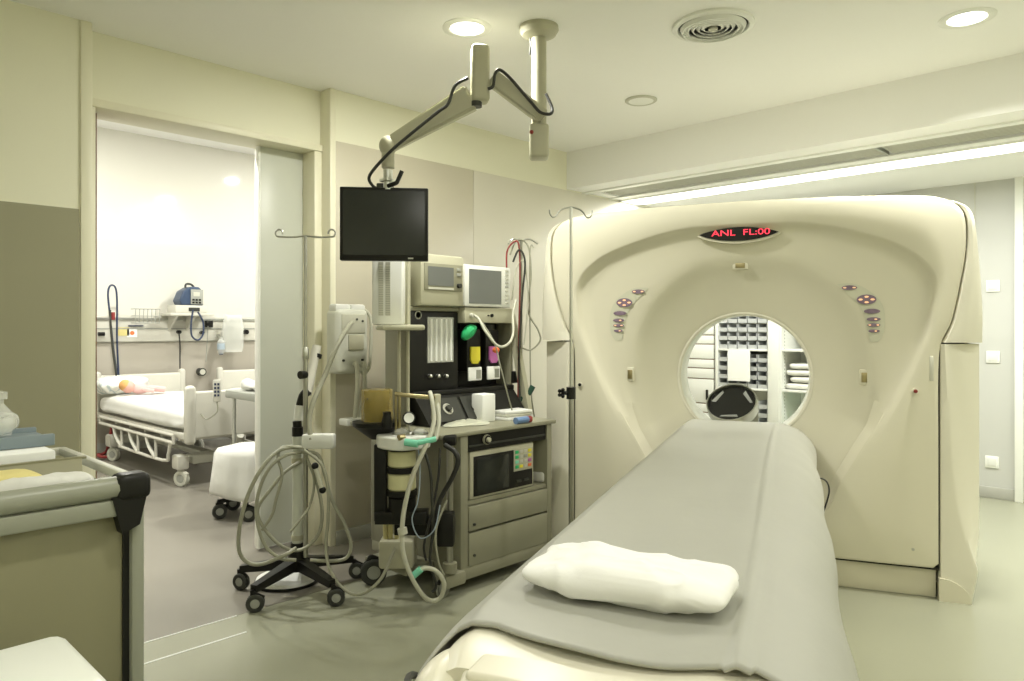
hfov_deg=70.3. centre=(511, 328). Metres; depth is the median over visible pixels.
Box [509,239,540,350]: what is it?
lead
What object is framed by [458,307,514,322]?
module
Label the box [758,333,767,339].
storage bin
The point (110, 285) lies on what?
hose
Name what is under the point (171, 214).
wall
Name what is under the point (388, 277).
ventilator
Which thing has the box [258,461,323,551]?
coiled hose
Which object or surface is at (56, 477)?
cloth
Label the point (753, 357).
storage bin
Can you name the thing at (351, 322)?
hose
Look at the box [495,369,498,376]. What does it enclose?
print
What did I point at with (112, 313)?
valve
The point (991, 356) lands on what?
wall plate
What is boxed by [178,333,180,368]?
power cord
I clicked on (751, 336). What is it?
storage bin
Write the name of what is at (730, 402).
holder
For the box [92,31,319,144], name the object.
wall
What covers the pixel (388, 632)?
floor
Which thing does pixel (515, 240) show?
lead
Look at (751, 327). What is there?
storage bin
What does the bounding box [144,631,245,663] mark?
trim
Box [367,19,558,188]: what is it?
monitor arm
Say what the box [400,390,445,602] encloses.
hose
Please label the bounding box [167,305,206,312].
device
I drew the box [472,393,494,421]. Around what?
carton
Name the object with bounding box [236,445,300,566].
coiled hose
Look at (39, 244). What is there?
wall panel
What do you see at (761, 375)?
storage bin
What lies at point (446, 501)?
tube
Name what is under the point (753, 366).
storage bin
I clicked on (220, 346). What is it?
bottle
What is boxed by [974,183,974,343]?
trim
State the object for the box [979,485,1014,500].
baseboard
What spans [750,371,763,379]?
storage bin
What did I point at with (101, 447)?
baseboard
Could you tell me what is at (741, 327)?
storage bin
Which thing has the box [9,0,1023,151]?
ceiling
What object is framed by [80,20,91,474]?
trim
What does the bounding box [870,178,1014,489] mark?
wall
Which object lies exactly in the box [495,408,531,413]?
paper pad
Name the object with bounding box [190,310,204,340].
hose
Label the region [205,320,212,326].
outlet
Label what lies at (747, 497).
sheet
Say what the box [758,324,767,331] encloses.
storage bin
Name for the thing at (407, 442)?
connector
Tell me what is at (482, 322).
lead
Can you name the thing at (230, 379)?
hospital bed
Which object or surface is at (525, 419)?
tube
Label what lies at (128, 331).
panel
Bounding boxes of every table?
[225,389,254,443]
[404,478,829,680]
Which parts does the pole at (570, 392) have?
clamp knob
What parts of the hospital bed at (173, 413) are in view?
headboard post, rail, headboard, frame, headboard post, footboard post, footboard, rail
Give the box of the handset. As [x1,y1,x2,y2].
[201,380,220,419]
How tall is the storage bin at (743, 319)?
0.066 m
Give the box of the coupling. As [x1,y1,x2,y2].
[311,462,325,493]
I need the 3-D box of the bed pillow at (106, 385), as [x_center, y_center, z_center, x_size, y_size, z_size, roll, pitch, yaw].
[-3.988,0.570,7.420,0.431,0.198,0.480,0,0,44]
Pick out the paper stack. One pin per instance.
(33, 453)
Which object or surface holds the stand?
on the floor
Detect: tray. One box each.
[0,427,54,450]
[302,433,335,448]
[376,325,424,329]
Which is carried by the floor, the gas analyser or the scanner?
the scanner
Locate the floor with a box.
[97,436,1023,680]
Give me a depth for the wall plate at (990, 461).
5.58 m
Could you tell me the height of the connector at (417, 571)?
0.056 m
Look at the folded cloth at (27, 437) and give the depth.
1.80 m
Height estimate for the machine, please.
1.663 m
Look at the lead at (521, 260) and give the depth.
4.28 m
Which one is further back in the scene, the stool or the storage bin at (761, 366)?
the storage bin at (761, 366)
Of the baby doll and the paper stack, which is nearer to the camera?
the paper stack
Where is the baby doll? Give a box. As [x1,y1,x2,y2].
[119,380,165,393]
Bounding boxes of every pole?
[507,238,537,382]
[549,206,592,523]
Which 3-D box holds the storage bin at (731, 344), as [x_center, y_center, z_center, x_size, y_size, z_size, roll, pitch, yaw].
[2.065,0.146,6.682,0.084,0.066,0.166,0,0,44]
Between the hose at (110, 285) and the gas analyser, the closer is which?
the gas analyser
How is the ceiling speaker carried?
attached to the ceiling at (602, 54)
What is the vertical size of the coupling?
0.150 m
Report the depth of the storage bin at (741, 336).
6.57 m
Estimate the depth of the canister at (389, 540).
3.53 m
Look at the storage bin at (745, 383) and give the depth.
6.62 m
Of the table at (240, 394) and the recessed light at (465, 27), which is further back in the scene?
the table at (240, 394)
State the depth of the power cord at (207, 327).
8.35 m
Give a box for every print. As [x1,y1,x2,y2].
[476,370,480,378]
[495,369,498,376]
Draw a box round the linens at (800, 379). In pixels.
[790,376,808,382]
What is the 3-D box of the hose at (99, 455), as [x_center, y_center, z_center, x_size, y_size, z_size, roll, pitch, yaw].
[-4.062,1.117,7.248,0.246,0.336,0.102,0,0,44]
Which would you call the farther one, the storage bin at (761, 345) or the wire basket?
the wire basket
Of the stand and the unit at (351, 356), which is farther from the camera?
the unit at (351, 356)
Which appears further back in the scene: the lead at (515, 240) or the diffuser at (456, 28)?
the lead at (515, 240)
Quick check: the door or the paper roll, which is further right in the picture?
the paper roll
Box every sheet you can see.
[414,419,858,680]
[728,350,749,381]
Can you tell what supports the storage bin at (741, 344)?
on the shelf unit at (771, 394)
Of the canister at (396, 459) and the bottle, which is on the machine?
the canister at (396, 459)
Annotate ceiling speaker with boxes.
[625,95,656,105]
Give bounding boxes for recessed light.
[442,17,491,37]
[938,7,997,28]
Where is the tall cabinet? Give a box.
[687,325,715,417]
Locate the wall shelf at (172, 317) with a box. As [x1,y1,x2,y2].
[160,313,213,330]
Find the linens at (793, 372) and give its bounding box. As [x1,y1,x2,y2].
[786,369,808,375]
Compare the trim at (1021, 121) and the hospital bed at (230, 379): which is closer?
the trim at (1021, 121)
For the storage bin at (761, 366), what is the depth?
6.45 m
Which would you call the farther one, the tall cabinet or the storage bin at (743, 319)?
the tall cabinet
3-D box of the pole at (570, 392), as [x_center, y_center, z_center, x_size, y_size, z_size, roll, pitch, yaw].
[0.322,0.338,3.689,0.534,1.925,0.560,0,0,27]
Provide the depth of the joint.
3.25 m
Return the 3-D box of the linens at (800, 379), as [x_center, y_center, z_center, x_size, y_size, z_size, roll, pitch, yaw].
[2.637,0.437,6.284,0.389,0.059,0.299,0,0,44]
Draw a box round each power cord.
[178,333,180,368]
[206,327,207,360]
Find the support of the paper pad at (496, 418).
on the machine
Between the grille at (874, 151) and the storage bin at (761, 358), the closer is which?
the grille at (874, 151)
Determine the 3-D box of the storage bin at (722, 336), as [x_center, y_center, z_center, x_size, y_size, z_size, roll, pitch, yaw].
[1.997,0.068,6.748,0.084,0.066,0.166,0,0,44]
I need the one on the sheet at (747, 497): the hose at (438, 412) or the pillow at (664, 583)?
the pillow at (664, 583)
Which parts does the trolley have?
rail, rim rail, corner post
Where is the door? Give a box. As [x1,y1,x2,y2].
[255,146,302,548]
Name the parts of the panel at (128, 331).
rail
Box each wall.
[0,0,79,451]
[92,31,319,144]
[97,127,254,443]
[336,90,651,530]
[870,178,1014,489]
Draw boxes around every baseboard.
[97,434,254,452]
[336,523,370,545]
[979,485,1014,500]
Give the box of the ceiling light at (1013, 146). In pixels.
[619,140,1023,204]
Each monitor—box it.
[340,183,427,261]
[410,254,462,306]
[461,264,509,307]
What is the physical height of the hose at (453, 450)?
0.369 m
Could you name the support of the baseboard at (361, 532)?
attached to the wall at (505, 209)
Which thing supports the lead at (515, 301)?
attached to the module
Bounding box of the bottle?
[216,335,224,354]
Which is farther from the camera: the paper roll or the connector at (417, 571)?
the paper roll
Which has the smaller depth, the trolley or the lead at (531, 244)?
the trolley
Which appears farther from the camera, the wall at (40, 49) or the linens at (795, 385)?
the linens at (795, 385)
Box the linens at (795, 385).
[786,382,807,389]
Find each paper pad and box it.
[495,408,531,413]
[495,412,532,417]
[495,414,532,420]
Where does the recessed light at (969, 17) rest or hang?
in the ceiling at (602, 54)
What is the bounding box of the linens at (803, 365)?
[789,362,808,368]
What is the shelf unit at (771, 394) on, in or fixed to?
on the floor
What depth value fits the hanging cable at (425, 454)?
3.36 m
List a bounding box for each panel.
[0,201,78,458]
[97,315,254,341]
[336,141,472,529]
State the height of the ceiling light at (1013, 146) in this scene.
0.052 m
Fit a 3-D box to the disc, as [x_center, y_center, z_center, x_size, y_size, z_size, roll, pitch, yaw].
[-1.157,1.277,3.740,0.320,0.046,0.320,0,0,44]
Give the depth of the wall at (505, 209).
5.42 m
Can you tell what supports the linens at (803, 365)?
on the linens at (793, 372)
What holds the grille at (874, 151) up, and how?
attached to the trim at (1021, 121)
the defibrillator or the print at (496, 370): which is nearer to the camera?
the print at (496, 370)
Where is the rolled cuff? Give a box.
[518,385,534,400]
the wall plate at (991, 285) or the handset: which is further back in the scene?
the handset
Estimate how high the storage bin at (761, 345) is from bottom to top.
0.066 m
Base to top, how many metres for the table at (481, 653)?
0.787 m
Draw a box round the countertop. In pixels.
[350,417,555,439]
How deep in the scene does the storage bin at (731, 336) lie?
6.64 m
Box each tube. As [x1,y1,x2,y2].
[411,450,440,538]
[434,500,447,575]
[513,416,532,423]
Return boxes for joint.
[397,527,407,535]
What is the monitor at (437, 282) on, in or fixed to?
on the machine
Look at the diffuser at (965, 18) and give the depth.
3.37 m
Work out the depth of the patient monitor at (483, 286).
4.08 m
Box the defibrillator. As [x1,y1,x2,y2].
[173,283,202,305]
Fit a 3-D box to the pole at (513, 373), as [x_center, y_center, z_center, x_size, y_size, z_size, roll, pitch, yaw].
[0.064,0.309,4.337,0.181,1.702,0.058,0,0,-7]
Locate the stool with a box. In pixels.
[209,442,254,521]
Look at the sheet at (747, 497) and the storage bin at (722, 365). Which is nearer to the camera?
the sheet at (747, 497)
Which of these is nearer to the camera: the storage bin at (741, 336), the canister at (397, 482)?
the canister at (397, 482)
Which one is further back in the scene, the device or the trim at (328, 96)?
the device
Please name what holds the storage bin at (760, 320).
on the storage bin at (761, 327)
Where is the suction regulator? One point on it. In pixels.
(200, 371)
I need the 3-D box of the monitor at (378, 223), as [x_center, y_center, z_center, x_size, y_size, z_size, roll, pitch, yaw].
[-0.602,-0.507,3.439,0.410,0.373,0.083,0,0,-6]
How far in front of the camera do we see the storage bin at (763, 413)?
6.45 m
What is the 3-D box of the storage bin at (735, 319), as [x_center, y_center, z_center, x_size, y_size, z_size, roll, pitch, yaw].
[2.065,-0.088,6.682,0.084,0.066,0.166,0,0,44]
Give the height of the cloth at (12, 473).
0.074 m
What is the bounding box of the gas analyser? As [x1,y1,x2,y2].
[468,442,532,499]
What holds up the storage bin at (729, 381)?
on the shelf unit at (771, 394)
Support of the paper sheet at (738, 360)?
hanging from the shelf unit at (771, 394)
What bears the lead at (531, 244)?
hanging from the pole at (513, 373)
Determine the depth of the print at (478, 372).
4.10 m
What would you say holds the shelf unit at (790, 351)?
on the floor
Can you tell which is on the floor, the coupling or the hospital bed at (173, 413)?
the hospital bed at (173, 413)
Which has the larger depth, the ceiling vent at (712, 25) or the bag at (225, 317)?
the bag at (225, 317)
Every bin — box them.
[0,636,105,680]
[719,324,727,330]
[719,333,727,339]
[719,341,727,347]
[719,353,727,360]
[719,362,727,369]
[719,370,727,377]
[719,378,727,385]
[728,317,737,322]
[728,324,737,330]
[728,333,737,339]
[728,341,737,348]
[728,380,737,383]
[738,316,747,322]
[738,324,747,331]
[738,333,747,339]
[738,341,749,348]
[738,379,751,386]
[748,316,757,322]
[748,324,757,331]
[748,333,757,339]
[748,341,764,348]
[748,380,762,387]
[750,354,762,361]
[750,363,758,370]
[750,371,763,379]
[758,317,767,322]
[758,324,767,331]
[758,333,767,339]
[758,341,767,348]
[758,354,767,361]
[758,363,767,370]
[758,372,767,379]
[758,380,767,388]
[758,400,767,408]
[758,409,767,417]
[758,418,767,421]
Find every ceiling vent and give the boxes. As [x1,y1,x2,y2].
[672,7,754,42]
[882,124,1023,152]
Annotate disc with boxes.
[254,571,316,592]
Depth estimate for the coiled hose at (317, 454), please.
3.55 m
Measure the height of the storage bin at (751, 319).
0.066 m
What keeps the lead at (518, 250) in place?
hanging from the pole at (513, 373)
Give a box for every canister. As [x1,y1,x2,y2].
[379,525,416,568]
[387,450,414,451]
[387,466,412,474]
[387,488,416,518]
[388,450,415,467]
[388,473,415,491]
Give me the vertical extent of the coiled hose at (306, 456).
0.370 m
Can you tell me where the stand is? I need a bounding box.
[233,229,362,612]
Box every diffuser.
[450,22,483,34]
[947,12,986,25]
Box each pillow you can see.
[97,375,148,394]
[522,541,738,613]
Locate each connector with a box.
[404,436,436,447]
[412,566,422,577]
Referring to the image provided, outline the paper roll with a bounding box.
[533,472,543,481]
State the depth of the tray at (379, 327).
3.50 m
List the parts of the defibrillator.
panel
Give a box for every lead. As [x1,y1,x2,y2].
[473,299,516,347]
[482,322,512,409]
[506,240,520,396]
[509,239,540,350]
[511,260,528,344]
[512,249,525,400]
[529,244,534,416]
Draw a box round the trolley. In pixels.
[0,447,150,680]
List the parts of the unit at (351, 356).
casing, cord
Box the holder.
[706,384,758,421]
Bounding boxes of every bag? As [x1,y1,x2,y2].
[225,317,239,348]
[443,419,489,426]
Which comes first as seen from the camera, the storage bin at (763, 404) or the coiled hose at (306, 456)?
the coiled hose at (306, 456)
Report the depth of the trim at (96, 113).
3.57 m
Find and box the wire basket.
[132,308,159,322]
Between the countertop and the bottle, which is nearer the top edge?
the bottle
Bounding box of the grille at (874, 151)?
[604,147,888,195]
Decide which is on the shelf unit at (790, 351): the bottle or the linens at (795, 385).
the linens at (795, 385)
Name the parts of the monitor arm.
tilt lever, spring arm, arm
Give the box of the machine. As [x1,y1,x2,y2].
[350,262,555,597]
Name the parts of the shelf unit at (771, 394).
shelf, shelf, panel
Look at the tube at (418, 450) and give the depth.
3.34 m
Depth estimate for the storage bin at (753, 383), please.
6.52 m
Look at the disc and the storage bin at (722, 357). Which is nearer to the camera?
the disc
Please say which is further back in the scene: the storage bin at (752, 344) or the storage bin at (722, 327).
the storage bin at (722, 327)
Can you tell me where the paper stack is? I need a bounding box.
[0,446,54,464]
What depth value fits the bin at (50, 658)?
1.22 m
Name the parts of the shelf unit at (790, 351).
shelf, shelf, panel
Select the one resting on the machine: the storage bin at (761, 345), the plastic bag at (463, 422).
the plastic bag at (463, 422)
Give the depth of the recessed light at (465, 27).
3.46 m
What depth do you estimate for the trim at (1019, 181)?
5.45 m
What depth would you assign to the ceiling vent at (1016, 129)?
4.38 m
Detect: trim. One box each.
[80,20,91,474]
[92,98,322,545]
[96,113,96,478]
[144,615,236,642]
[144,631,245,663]
[320,88,335,546]
[582,119,1023,194]
[609,134,1023,199]
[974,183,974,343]
[1015,177,1023,502]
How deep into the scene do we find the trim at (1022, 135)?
5.00 m
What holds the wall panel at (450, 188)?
attached to the wall at (505, 209)
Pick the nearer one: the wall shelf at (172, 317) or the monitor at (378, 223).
the monitor at (378, 223)
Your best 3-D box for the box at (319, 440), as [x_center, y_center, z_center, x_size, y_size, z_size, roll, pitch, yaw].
[-0.950,0.551,3.580,0.156,0.072,0.060,0,0,0]
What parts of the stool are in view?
leg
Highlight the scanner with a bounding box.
[542,195,982,604]
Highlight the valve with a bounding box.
[111,312,114,319]
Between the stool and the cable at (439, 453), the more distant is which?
the stool
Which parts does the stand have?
leg, leg, rod knob, leg, leg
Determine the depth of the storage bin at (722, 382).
6.72 m
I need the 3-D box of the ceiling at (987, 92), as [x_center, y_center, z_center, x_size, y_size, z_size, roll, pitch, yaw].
[3.517,-1.340,4.500,6.400,0.400,2.220,0,0,44]
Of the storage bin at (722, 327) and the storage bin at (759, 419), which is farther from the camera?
the storage bin at (722, 327)
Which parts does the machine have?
bellow dish, bleed knob, post, post, post, absorber frame, post, flowmeter panel, dial knob, swing post, knob, slide rail, drawer, drawer, sloping post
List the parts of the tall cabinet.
drawer, drawer, drawer, drawer, drawer, drawer, drawer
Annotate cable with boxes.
[109,310,116,375]
[423,448,440,560]
[424,452,436,592]
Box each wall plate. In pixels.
[985,456,998,468]
[986,280,999,291]
[986,351,999,362]
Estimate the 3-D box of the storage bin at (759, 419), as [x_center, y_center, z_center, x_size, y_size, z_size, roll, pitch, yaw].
[2.272,0.828,6.482,0.084,0.066,0.166,0,0,44]
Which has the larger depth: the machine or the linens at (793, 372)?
the linens at (793, 372)
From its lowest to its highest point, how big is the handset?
0.326 m
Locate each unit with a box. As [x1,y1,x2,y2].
[327,304,372,425]
[716,320,778,421]
[779,325,806,422]
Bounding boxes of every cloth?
[0,469,41,480]
[0,471,93,491]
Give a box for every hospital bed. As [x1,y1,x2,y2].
[97,368,254,486]
[216,367,254,442]
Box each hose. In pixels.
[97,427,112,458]
[107,284,119,374]
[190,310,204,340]
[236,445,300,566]
[254,450,301,561]
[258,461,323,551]
[261,445,303,530]
[289,455,314,532]
[301,450,352,562]
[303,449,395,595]
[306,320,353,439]
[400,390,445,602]
[433,402,440,442]
[434,443,460,520]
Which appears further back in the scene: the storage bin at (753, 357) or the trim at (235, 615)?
the storage bin at (753, 357)
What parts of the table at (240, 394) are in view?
leg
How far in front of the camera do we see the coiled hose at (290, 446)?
3.49 m
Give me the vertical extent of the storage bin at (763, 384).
0.066 m
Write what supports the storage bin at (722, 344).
on the shelf unit at (771, 394)
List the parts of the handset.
cord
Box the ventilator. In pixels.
[372,261,404,324]
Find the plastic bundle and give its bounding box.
[241,378,254,390]
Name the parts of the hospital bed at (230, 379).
headboard post, headboard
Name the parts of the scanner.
control panel, control panel, kick plate, name plate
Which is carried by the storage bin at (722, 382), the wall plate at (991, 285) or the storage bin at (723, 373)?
the storage bin at (723, 373)
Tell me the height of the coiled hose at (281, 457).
0.524 m
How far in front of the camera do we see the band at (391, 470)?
3.36 m
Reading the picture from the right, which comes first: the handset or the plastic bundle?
the plastic bundle
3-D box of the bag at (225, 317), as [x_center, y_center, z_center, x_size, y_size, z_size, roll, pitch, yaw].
[-3.270,0.053,8.515,0.154,0.434,0.265,0,0,44]
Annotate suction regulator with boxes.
[196,368,206,375]
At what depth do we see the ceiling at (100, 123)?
8.01 m
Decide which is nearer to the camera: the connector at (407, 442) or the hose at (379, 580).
the connector at (407, 442)
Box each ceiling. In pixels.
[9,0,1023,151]
[97,119,254,154]
[567,52,1023,207]
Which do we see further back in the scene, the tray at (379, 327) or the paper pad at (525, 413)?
the paper pad at (525, 413)
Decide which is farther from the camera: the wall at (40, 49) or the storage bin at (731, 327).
the storage bin at (731, 327)

